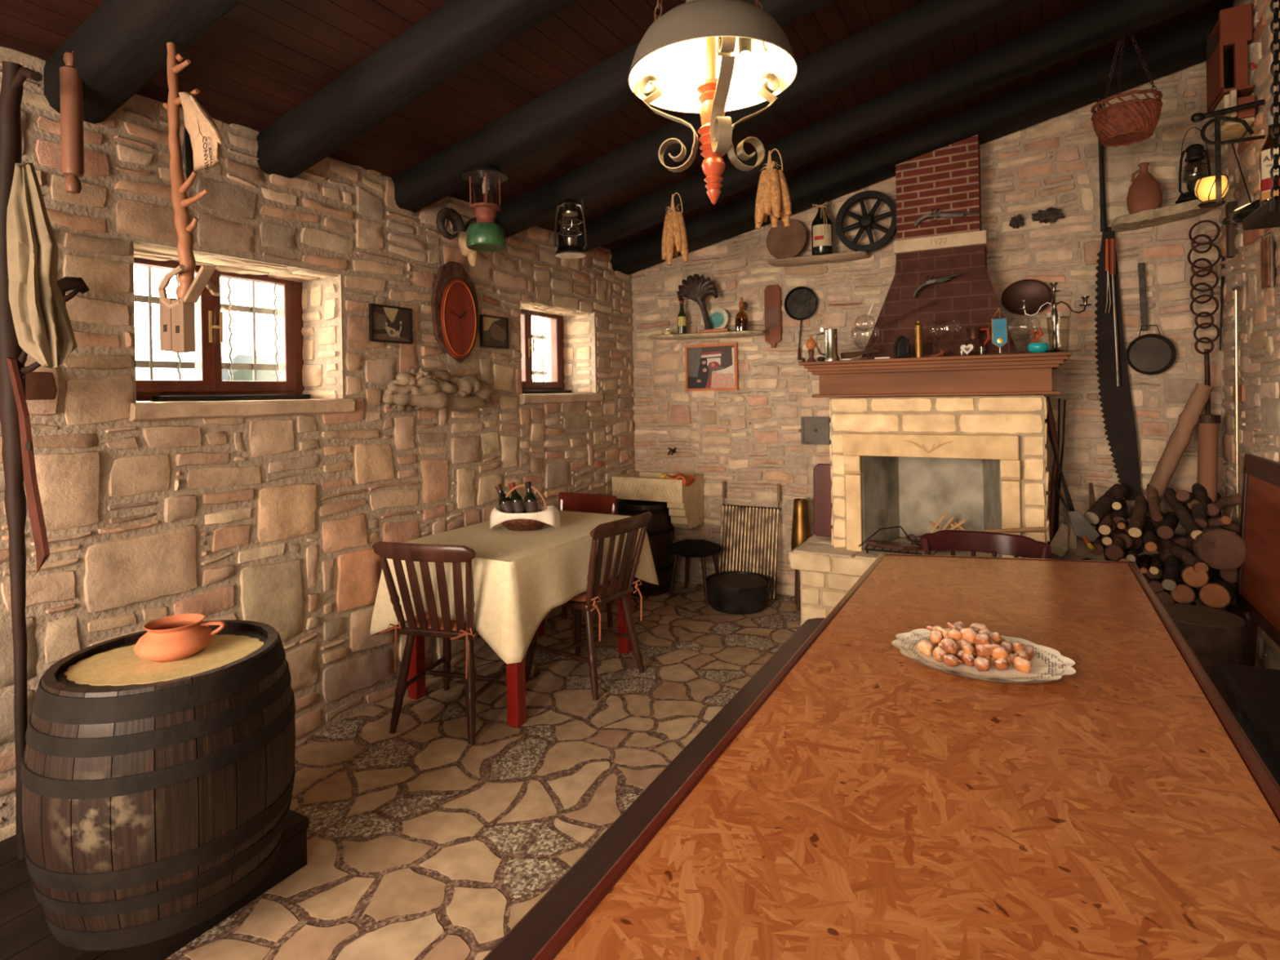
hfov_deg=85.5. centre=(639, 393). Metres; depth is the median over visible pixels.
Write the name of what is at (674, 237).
bundle
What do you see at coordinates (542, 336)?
window grille
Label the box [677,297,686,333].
wine bottle
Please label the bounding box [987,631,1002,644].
fritter
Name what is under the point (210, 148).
print
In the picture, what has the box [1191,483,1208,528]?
log
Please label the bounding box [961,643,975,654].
fritter
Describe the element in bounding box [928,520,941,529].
stick
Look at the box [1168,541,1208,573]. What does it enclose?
log
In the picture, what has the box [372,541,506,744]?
chair
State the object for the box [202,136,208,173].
print
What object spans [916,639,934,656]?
fritter
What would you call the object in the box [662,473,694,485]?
cleaning cloth
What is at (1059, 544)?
wood
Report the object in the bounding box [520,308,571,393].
window
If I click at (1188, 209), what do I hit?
wall shelf
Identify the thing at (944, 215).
flintlock pistol
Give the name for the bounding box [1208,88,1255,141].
brick ledge
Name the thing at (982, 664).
fritter
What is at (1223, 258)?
spit
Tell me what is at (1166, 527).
log
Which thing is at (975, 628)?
fritter
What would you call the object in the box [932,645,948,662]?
fritter
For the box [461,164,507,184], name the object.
hood
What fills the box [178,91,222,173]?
sack
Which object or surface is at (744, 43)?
bulb socket
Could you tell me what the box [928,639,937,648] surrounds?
fritter
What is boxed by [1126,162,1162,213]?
jug
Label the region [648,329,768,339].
wall shelf
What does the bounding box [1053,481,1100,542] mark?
shovel
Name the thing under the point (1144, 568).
log
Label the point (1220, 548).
log
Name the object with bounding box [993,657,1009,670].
fritter
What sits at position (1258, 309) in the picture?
wall
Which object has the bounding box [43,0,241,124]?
ceiling beam
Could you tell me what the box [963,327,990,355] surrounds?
jug
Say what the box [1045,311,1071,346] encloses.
glass jar
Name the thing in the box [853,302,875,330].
glass carboy
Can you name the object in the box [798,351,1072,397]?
mantel
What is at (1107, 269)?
tool
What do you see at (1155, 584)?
log
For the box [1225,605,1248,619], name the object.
log
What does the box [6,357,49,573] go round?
strap
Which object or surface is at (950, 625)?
fritter
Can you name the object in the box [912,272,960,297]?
flintlock pistol
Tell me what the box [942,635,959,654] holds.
fritter
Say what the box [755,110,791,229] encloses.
bundle
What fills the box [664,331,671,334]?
candle
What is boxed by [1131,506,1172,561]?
log
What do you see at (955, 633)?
fritter
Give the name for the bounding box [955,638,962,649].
fritter
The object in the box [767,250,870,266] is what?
wall shelf
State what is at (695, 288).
sculpture
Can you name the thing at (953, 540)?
chair
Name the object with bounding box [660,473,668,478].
sponge
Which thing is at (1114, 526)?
log
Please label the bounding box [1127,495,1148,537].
log
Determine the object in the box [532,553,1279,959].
dining table
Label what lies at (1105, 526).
log
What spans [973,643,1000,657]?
fritter
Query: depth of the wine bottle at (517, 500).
3.56 m
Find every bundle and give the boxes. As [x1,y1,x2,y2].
[661,172,688,265]
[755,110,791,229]
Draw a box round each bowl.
[501,509,546,530]
[662,323,675,334]
[1026,342,1048,352]
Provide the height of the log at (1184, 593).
0.175 m
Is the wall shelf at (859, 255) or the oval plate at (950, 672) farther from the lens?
the wall shelf at (859, 255)
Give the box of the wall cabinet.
[1205,3,1253,112]
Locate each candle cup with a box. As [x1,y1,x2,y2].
[1017,300,1031,310]
[1047,282,1060,292]
[1078,296,1092,306]
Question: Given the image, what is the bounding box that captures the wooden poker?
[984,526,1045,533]
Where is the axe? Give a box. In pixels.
[1082,536,1094,550]
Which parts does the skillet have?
handle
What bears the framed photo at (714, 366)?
attached to the wall at (748, 438)
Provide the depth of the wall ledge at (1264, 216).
2.56 m
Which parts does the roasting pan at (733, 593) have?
lid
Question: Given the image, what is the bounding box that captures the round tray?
[1001,279,1052,315]
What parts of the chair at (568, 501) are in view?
leg, leg, crest rail, leg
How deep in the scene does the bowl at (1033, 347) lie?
3.43 m
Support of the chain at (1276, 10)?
hanging from the wall at (1258, 309)
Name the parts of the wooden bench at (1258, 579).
leg, panel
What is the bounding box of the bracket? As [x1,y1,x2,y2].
[1190,98,1265,145]
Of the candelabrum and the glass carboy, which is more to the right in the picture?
the candelabrum
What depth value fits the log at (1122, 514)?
3.65 m
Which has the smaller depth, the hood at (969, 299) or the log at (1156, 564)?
the log at (1156, 564)
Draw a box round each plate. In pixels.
[707,307,728,328]
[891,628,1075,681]
[900,635,1066,684]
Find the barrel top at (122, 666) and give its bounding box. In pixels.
[64,634,263,685]
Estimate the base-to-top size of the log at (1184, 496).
0.111 m
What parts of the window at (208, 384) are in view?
sash, handle, sash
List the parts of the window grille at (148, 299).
rail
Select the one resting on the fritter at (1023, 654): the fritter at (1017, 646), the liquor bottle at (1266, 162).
the fritter at (1017, 646)
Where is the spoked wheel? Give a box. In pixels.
[835,190,897,252]
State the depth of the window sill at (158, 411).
2.65 m
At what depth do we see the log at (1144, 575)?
3.55 m
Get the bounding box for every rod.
[882,300,934,325]
[1231,285,1239,518]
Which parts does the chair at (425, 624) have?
leg, crest rail, seat, leg, leg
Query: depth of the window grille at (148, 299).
3.28 m
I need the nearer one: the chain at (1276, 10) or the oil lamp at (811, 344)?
the chain at (1276, 10)
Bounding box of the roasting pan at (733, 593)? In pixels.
[705,571,770,614]
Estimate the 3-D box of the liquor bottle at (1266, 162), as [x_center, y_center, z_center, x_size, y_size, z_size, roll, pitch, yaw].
[2.369,-0.872,2.583,0.084,0.370,0.087,-1,0,43]
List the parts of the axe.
handle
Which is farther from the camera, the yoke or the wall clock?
the wall clock
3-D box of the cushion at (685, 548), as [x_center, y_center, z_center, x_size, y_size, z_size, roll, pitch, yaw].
[0.381,1.088,4.865,0.379,0.105,0.345,-1,0,29]
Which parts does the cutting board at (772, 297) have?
metal plate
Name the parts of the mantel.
moulding, crown moulding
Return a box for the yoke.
[157,264,220,352]
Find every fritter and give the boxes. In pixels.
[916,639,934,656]
[926,625,943,631]
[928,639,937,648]
[929,629,943,644]
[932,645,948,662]
[935,626,950,638]
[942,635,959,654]
[943,654,964,666]
[946,622,964,630]
[946,627,962,641]
[953,621,965,627]
[954,648,964,661]
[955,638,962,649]
[959,639,974,650]
[960,626,978,644]
[960,652,974,666]
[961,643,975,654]
[969,622,988,630]
[970,626,979,632]
[973,632,991,644]
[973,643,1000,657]
[973,656,990,671]
[977,628,991,633]
[977,656,991,663]
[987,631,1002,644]
[990,657,996,665]
[991,645,1008,659]
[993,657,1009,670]
[1000,640,1013,656]
[1005,653,1017,664]
[1010,656,1031,673]
[1011,641,1023,652]
[1013,649,1028,660]
[1022,644,1034,661]
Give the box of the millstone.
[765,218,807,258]
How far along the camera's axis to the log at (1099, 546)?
3.52 m
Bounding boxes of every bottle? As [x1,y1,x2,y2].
[494,484,515,513]
[508,481,525,513]
[524,481,538,513]
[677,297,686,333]
[811,197,833,255]
[1222,199,1260,225]
[1258,108,1279,205]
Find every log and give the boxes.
[1084,483,1128,524]
[1088,527,1104,555]
[1097,511,1112,534]
[1099,533,1112,545]
[1103,544,1118,560]
[1103,548,1142,560]
[1104,528,1126,560]
[1110,502,1121,511]
[1111,499,1128,528]
[1111,520,1118,532]
[1114,532,1124,538]
[1116,516,1128,528]
[1118,554,1128,561]
[1120,533,1144,549]
[1124,511,1164,533]
[1125,548,1139,561]
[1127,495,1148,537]
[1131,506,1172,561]
[1135,554,1164,567]
[1136,560,1142,569]
[1140,558,1149,573]
[1142,520,1157,551]
[1142,573,1150,582]
[1146,483,1163,521]
[1146,563,1164,578]
[1148,575,1164,592]
[1149,554,1161,574]
[1155,589,1177,604]
[1156,511,1179,538]
[1160,555,1181,591]
[1163,488,1202,539]
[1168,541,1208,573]
[1169,533,1186,549]
[1170,581,1198,604]
[1175,489,1195,503]
[1177,600,1196,605]
[1179,564,1213,588]
[1182,502,1191,515]
[1185,526,1245,570]
[1186,492,1221,509]
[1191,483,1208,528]
[1198,579,1235,608]
[1200,515,1231,529]
[1206,503,1222,527]
[1209,493,1241,510]
[1211,568,1237,582]
[1222,522,1239,535]
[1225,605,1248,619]
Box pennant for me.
[991,307,1007,354]
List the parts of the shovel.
blade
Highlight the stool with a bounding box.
[668,539,721,603]
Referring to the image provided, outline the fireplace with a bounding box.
[788,134,1049,626]
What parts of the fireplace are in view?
fire grate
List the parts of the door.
panel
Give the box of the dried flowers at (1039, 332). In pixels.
[1029,328,1044,342]
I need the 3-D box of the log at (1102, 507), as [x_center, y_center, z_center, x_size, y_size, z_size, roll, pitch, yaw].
[2.483,0.587,3.687,0.321,0.193,0.083,-1,0,-31]
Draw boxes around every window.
[133,257,310,401]
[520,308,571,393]
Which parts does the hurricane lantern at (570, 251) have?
burner, fuel tank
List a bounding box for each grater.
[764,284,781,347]
[1260,231,1274,290]
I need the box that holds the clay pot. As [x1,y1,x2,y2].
[133,613,225,662]
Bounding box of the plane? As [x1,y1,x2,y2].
[1225,200,1238,257]
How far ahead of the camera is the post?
3.51 m
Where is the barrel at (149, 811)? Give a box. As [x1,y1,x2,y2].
[20,619,295,951]
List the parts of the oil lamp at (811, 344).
globe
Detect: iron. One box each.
[893,335,911,358]
[1045,396,1059,545]
[1047,426,1075,511]
[1053,398,1060,536]
[1055,400,1066,533]
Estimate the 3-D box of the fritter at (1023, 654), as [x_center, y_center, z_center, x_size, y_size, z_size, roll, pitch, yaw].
[0.882,0.608,1.601,0.032,0.032,0.032,-1,0,-12]
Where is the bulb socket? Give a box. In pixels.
[738,37,751,54]
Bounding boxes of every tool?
[1105,238,1111,313]
[1109,238,1119,386]
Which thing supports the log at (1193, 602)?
on the log
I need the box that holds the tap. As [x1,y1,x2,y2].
[666,447,675,455]
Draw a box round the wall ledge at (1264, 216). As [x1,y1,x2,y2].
[1242,199,1279,230]
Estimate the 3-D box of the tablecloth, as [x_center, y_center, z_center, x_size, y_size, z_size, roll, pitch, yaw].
[-0.560,0.901,3.532,0.854,0.399,1.302,-1,0,29]
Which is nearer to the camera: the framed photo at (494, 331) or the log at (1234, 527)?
the log at (1234, 527)
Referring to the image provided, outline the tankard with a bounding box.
[815,327,839,360]
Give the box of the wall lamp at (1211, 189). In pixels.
[1194,111,1229,208]
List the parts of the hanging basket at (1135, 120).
chain, chain, chain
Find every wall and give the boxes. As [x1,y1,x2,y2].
[0,46,635,841]
[631,60,1226,611]
[1218,0,1279,670]
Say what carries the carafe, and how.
on the wall shelf at (756, 332)
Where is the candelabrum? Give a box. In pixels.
[1017,282,1092,352]
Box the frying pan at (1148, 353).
[1125,262,1176,374]
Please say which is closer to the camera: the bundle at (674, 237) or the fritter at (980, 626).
the fritter at (980, 626)
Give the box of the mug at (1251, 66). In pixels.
[1247,41,1257,92]
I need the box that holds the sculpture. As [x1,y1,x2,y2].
[676,273,718,329]
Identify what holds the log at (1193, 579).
on the log at (1184, 593)
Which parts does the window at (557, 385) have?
sash, handle, sash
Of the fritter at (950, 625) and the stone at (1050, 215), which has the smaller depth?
the fritter at (950, 625)
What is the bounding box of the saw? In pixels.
[1094,97,1142,500]
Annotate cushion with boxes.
[414,613,468,631]
[568,580,622,601]
[668,539,721,557]
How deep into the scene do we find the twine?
3.17 m
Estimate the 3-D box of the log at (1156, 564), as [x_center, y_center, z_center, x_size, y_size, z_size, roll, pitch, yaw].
[2.599,0.858,3.481,0.047,0.059,0.411,-1,0,39]
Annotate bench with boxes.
[482,617,825,959]
[1218,662,1279,786]
[1235,453,1279,666]
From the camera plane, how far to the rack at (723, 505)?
4.85 m
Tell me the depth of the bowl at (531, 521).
3.48 m
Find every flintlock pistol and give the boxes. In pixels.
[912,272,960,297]
[913,208,977,226]
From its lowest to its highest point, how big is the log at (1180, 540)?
0.108 m
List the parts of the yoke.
handle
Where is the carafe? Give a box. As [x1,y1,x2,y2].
[735,297,748,331]
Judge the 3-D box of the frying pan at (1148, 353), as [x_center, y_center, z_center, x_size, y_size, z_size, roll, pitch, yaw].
[2.786,-0.410,3.782,0.224,0.616,0.036,-1,0,29]
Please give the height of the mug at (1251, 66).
0.190 m
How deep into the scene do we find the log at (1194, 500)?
3.46 m
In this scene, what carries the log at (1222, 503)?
on the log at (1194, 500)
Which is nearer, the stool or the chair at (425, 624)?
the chair at (425, 624)
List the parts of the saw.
handle, blade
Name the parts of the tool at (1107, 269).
handle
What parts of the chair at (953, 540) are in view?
leg, leg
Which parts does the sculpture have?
stem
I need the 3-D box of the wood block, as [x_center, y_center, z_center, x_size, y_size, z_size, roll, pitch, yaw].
[0.526,-0.445,4.902,0.220,0.022,0.050,-1,0,29]
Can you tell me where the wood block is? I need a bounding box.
[698,328,729,333]
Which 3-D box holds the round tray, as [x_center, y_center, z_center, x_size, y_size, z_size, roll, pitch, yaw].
[2.267,-0.566,4.058,0.260,0.212,0.034,-1,0,29]
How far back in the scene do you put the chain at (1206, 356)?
3.58 m
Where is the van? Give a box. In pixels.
[135,349,279,401]
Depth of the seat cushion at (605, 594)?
3.37 m
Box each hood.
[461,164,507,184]
[860,244,1018,359]
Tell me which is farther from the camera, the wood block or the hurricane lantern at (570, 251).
the wood block
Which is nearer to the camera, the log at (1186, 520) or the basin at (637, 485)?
the log at (1186, 520)
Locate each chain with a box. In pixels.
[1186,219,1222,426]
[1270,0,1279,211]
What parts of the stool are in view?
leg, leg, leg, leg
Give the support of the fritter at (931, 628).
on the fritter
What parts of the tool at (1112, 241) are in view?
handle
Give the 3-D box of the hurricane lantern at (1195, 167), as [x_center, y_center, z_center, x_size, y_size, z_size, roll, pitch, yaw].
[2.849,-1.180,3.553,0.166,0.380,0.166,-1,0,29]
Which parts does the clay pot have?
handle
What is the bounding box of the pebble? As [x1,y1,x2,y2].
[816,356,824,360]
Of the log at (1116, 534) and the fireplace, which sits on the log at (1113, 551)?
the log at (1116, 534)
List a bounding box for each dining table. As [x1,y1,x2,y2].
[406,576,632,728]
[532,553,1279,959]
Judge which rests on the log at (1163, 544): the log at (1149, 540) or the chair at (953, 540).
the log at (1149, 540)
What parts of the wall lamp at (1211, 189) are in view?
glass globe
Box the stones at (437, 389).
[382,366,491,412]
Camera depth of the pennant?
3.60 m
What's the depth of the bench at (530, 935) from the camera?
1.55 m
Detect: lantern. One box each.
[461,164,507,251]
[554,197,586,258]
[1175,126,1211,204]
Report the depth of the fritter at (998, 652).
1.56 m
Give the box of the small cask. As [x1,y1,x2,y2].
[618,499,673,596]
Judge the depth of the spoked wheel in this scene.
4.43 m
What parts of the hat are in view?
crown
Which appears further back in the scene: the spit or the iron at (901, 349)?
the iron at (901, 349)
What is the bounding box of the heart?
[960,344,973,355]
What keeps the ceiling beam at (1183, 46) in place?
attached to the wall at (748, 438)
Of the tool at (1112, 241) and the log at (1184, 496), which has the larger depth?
the tool at (1112, 241)
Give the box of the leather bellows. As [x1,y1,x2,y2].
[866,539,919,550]
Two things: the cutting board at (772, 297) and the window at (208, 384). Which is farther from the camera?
the cutting board at (772, 297)
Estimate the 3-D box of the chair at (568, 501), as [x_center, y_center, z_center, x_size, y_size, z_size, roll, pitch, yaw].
[-0.424,1.038,4.197,0.427,0.801,0.467,-1,0,29]
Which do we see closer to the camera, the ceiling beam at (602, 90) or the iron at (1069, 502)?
the ceiling beam at (602, 90)
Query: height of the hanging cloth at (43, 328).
0.565 m
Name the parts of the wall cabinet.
roof panel, panel, panel, panel, panel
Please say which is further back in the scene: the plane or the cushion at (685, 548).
the cushion at (685, 548)
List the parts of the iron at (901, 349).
handle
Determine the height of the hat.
0.176 m
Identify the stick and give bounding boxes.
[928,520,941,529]
[929,511,947,533]
[940,515,954,530]
[948,519,965,529]
[954,521,966,530]
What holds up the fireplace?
on the floor
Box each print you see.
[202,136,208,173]
[208,146,212,164]
[483,316,506,346]
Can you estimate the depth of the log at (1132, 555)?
3.42 m
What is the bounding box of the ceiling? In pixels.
[0,0,1235,249]
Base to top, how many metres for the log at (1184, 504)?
0.106 m
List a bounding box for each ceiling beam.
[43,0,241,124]
[256,0,577,177]
[391,0,835,212]
[494,0,1043,238]
[558,0,1213,252]
[610,3,1233,274]
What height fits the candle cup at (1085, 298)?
0.045 m
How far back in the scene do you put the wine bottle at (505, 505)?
3.55 m
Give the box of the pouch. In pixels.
[25,371,57,399]
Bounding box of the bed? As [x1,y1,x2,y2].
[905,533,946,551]
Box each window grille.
[134,266,279,401]
[531,316,546,381]
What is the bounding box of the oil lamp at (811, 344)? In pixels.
[805,335,816,361]
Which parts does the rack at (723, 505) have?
rod, rod, rod, rod, rod, rod, rod, rod, rod, rod, rod, rod, rod, rod, rod, rod, rod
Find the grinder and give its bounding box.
[914,320,923,357]
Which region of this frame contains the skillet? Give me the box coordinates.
[783,286,817,359]
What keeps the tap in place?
attached to the wall at (748, 438)
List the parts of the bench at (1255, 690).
leg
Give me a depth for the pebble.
3.98 m
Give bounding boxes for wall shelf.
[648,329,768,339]
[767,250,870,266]
[1111,199,1213,231]
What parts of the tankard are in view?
handle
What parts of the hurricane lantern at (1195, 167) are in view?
fuel tank, burner, bail handle, glass globe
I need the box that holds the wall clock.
[431,261,478,363]
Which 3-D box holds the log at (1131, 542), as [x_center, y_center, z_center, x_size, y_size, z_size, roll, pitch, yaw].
[2.614,0.777,3.651,0.261,0.105,0.088,-1,0,-30]
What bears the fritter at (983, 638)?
on the fritter at (984, 651)
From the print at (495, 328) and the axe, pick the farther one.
the print at (495, 328)
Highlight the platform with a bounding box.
[0,809,309,959]
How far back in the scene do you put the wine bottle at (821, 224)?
4.51 m
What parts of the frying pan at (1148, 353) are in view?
handle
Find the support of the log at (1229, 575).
on the log at (1215, 593)
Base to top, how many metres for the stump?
0.430 m
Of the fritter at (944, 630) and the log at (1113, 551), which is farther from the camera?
the log at (1113, 551)
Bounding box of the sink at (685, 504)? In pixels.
[611,471,703,528]
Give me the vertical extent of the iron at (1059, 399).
0.840 m
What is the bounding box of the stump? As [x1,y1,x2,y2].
[1162,603,1249,718]
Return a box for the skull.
[435,207,477,266]
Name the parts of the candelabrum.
arm, stem, arm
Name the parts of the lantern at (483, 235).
guard rod, guard rod, fuel tank, guard rod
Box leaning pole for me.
[1142,382,1213,516]
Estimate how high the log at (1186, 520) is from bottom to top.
0.202 m
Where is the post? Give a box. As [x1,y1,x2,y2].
[1196,414,1220,502]
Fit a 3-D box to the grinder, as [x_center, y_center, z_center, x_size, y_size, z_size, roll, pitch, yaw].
[1.516,-0.294,3.765,0.046,0.200,0.046,-1,0,29]
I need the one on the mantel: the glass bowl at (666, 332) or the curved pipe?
the curved pipe
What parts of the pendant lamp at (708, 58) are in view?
chain, bulb, lamp shade, bulb, chain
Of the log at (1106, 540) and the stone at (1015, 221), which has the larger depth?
the stone at (1015, 221)
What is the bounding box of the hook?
[57,276,89,305]
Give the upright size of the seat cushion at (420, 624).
0.032 m
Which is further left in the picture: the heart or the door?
the door
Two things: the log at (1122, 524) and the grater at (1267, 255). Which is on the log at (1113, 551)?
the log at (1122, 524)
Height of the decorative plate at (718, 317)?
0.178 m
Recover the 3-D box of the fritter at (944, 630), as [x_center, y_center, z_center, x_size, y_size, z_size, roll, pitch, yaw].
[0.748,0.591,1.680,0.054,0.044,0.036,-1,0,29]
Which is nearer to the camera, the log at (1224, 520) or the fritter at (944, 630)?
the fritter at (944, 630)
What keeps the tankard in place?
on the mantel
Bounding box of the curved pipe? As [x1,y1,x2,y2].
[922,337,946,356]
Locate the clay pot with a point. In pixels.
(175, 637)
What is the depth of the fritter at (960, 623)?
1.68 m
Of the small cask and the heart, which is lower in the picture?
the small cask
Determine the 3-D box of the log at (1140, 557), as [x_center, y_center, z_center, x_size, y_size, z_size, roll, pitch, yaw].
[2.746,0.897,3.696,0.069,0.119,0.262,-1,0,12]
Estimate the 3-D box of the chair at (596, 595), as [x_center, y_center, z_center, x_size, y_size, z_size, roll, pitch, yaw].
[-0.258,1.021,3.500,0.534,0.834,0.470,-1,0,35]
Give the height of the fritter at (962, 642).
0.029 m
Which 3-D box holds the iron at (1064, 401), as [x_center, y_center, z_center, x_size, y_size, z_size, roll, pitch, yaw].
[2.313,0.449,3.814,0.075,0.828,0.019,-1,0,11]
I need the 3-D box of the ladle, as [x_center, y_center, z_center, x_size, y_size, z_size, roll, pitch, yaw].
[1.280,-0.224,4.022,0.220,0.057,0.048,-1,0,29]
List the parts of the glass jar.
lid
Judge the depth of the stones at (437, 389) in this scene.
3.42 m
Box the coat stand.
[0,60,42,859]
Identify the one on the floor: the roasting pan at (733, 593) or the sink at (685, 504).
the roasting pan at (733, 593)
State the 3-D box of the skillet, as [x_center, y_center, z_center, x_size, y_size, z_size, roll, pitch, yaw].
[1.106,-0.480,4.739,0.232,0.505,0.032,-1,0,29]
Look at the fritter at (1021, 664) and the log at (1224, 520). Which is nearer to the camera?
the fritter at (1021, 664)
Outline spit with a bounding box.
[1219,254,1225,350]
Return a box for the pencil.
[874,356,889,359]
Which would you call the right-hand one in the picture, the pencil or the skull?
the pencil
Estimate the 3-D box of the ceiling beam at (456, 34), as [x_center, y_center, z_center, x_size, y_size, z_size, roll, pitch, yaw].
[0.072,-1.394,1.977,3.810,0.988,0.175,-1,0,29]
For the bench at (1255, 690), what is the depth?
2.22 m
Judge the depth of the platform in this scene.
1.80 m
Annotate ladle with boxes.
[840,349,879,358]
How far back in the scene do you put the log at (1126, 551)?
3.76 m
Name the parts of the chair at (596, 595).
leg, leg, leg, seat, crest rail, leg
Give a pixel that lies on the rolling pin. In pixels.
(71, 91)
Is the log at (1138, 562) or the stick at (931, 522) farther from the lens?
the stick at (931, 522)
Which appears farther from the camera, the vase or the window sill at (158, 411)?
the vase
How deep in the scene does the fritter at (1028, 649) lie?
1.61 m
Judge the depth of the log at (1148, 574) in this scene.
3.52 m
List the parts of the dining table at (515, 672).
leg, leg, leg, leg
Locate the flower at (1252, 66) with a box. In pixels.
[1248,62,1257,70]
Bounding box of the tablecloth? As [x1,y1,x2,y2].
[369,510,658,663]
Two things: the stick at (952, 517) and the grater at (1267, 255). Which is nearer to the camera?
the grater at (1267, 255)
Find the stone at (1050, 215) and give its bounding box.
[1031,207,1065,222]
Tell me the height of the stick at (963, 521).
0.082 m
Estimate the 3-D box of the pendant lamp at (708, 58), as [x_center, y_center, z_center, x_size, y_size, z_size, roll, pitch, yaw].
[0.169,-0.988,1.669,0.405,1.066,0.405,-1,0,-45]
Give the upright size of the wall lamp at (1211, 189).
0.401 m
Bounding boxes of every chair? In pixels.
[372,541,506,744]
[524,511,653,700]
[559,492,617,644]
[920,529,1051,559]
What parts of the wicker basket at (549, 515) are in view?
handle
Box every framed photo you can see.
[368,303,413,344]
[479,314,509,348]
[684,342,738,391]
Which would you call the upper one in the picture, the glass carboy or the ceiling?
the ceiling
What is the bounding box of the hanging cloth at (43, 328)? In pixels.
[6,162,77,368]
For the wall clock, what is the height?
0.538 m
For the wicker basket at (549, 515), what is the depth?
3.49 m
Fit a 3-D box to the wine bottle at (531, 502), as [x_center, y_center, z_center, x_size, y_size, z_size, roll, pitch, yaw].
[-0.555,0.563,3.562,0.082,0.220,0.068,-1,0,0]
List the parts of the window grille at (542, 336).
rail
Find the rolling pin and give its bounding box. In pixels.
[59,50,84,193]
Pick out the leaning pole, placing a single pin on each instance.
(1179, 440)
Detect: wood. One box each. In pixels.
[1049,523,1068,556]
[1067,526,1076,552]
[1088,482,1098,525]
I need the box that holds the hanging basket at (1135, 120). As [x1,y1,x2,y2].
[1090,32,1162,146]
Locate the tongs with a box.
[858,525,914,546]
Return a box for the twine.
[1231,142,1251,202]
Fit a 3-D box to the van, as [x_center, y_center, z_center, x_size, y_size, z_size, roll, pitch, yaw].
[-3.512,0.464,6.473,1.760,1.620,4.400,-1,0,29]
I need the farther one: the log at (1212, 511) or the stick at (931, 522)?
the stick at (931, 522)
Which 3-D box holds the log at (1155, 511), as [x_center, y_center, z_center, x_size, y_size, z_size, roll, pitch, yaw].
[2.653,0.558,3.571,0.053,0.174,0.239,-1,0,32]
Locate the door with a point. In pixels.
(815, 430)
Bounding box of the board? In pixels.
[813,463,832,537]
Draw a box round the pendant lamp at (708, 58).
[627,0,797,204]
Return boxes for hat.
[182,126,193,186]
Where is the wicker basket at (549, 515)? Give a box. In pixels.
[489,484,559,530]
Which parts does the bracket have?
knob, arm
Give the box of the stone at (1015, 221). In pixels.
[1008,213,1024,228]
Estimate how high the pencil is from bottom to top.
0.010 m
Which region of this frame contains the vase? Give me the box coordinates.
[791,498,811,610]
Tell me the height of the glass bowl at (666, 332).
0.095 m
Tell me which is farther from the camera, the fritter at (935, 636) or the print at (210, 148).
the print at (210, 148)
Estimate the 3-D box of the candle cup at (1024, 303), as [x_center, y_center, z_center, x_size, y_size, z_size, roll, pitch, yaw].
[1.940,-0.446,3.494,0.056,0.045,0.055,-1,0,29]
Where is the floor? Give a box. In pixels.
[164,581,800,959]
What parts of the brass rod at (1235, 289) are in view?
rod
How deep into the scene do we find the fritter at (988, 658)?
1.58 m
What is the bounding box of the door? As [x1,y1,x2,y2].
[799,416,830,444]
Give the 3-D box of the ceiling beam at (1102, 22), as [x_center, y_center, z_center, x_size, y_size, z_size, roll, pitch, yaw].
[1.071,-1.416,3.776,3.810,0.980,0.179,-1,0,29]
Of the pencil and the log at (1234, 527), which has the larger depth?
the pencil
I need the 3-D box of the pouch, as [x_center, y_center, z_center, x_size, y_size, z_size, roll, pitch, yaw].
[-1.831,-0.023,2.091,0.030,0.085,0.105,-1,0,29]
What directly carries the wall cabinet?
on the brick ledge at (1229, 130)
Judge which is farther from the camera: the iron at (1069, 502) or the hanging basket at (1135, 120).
the iron at (1069, 502)
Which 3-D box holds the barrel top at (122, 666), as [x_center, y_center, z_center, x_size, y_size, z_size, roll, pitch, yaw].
[-1.284,0.721,1.887,0.427,0.002,0.399,-1,0,29]
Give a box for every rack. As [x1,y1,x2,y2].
[163,42,208,298]
[718,480,780,599]
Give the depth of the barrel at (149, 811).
1.64 m
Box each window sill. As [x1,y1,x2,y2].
[128,398,355,421]
[519,392,603,404]
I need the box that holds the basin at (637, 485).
[611,471,703,502]
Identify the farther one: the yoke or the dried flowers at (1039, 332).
the dried flowers at (1039, 332)
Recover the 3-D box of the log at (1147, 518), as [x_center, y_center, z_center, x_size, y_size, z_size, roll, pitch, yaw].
[2.677,0.682,3.679,0.262,0.110,0.104,-1,0,-28]
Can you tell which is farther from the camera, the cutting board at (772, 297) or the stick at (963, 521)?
the cutting board at (772, 297)

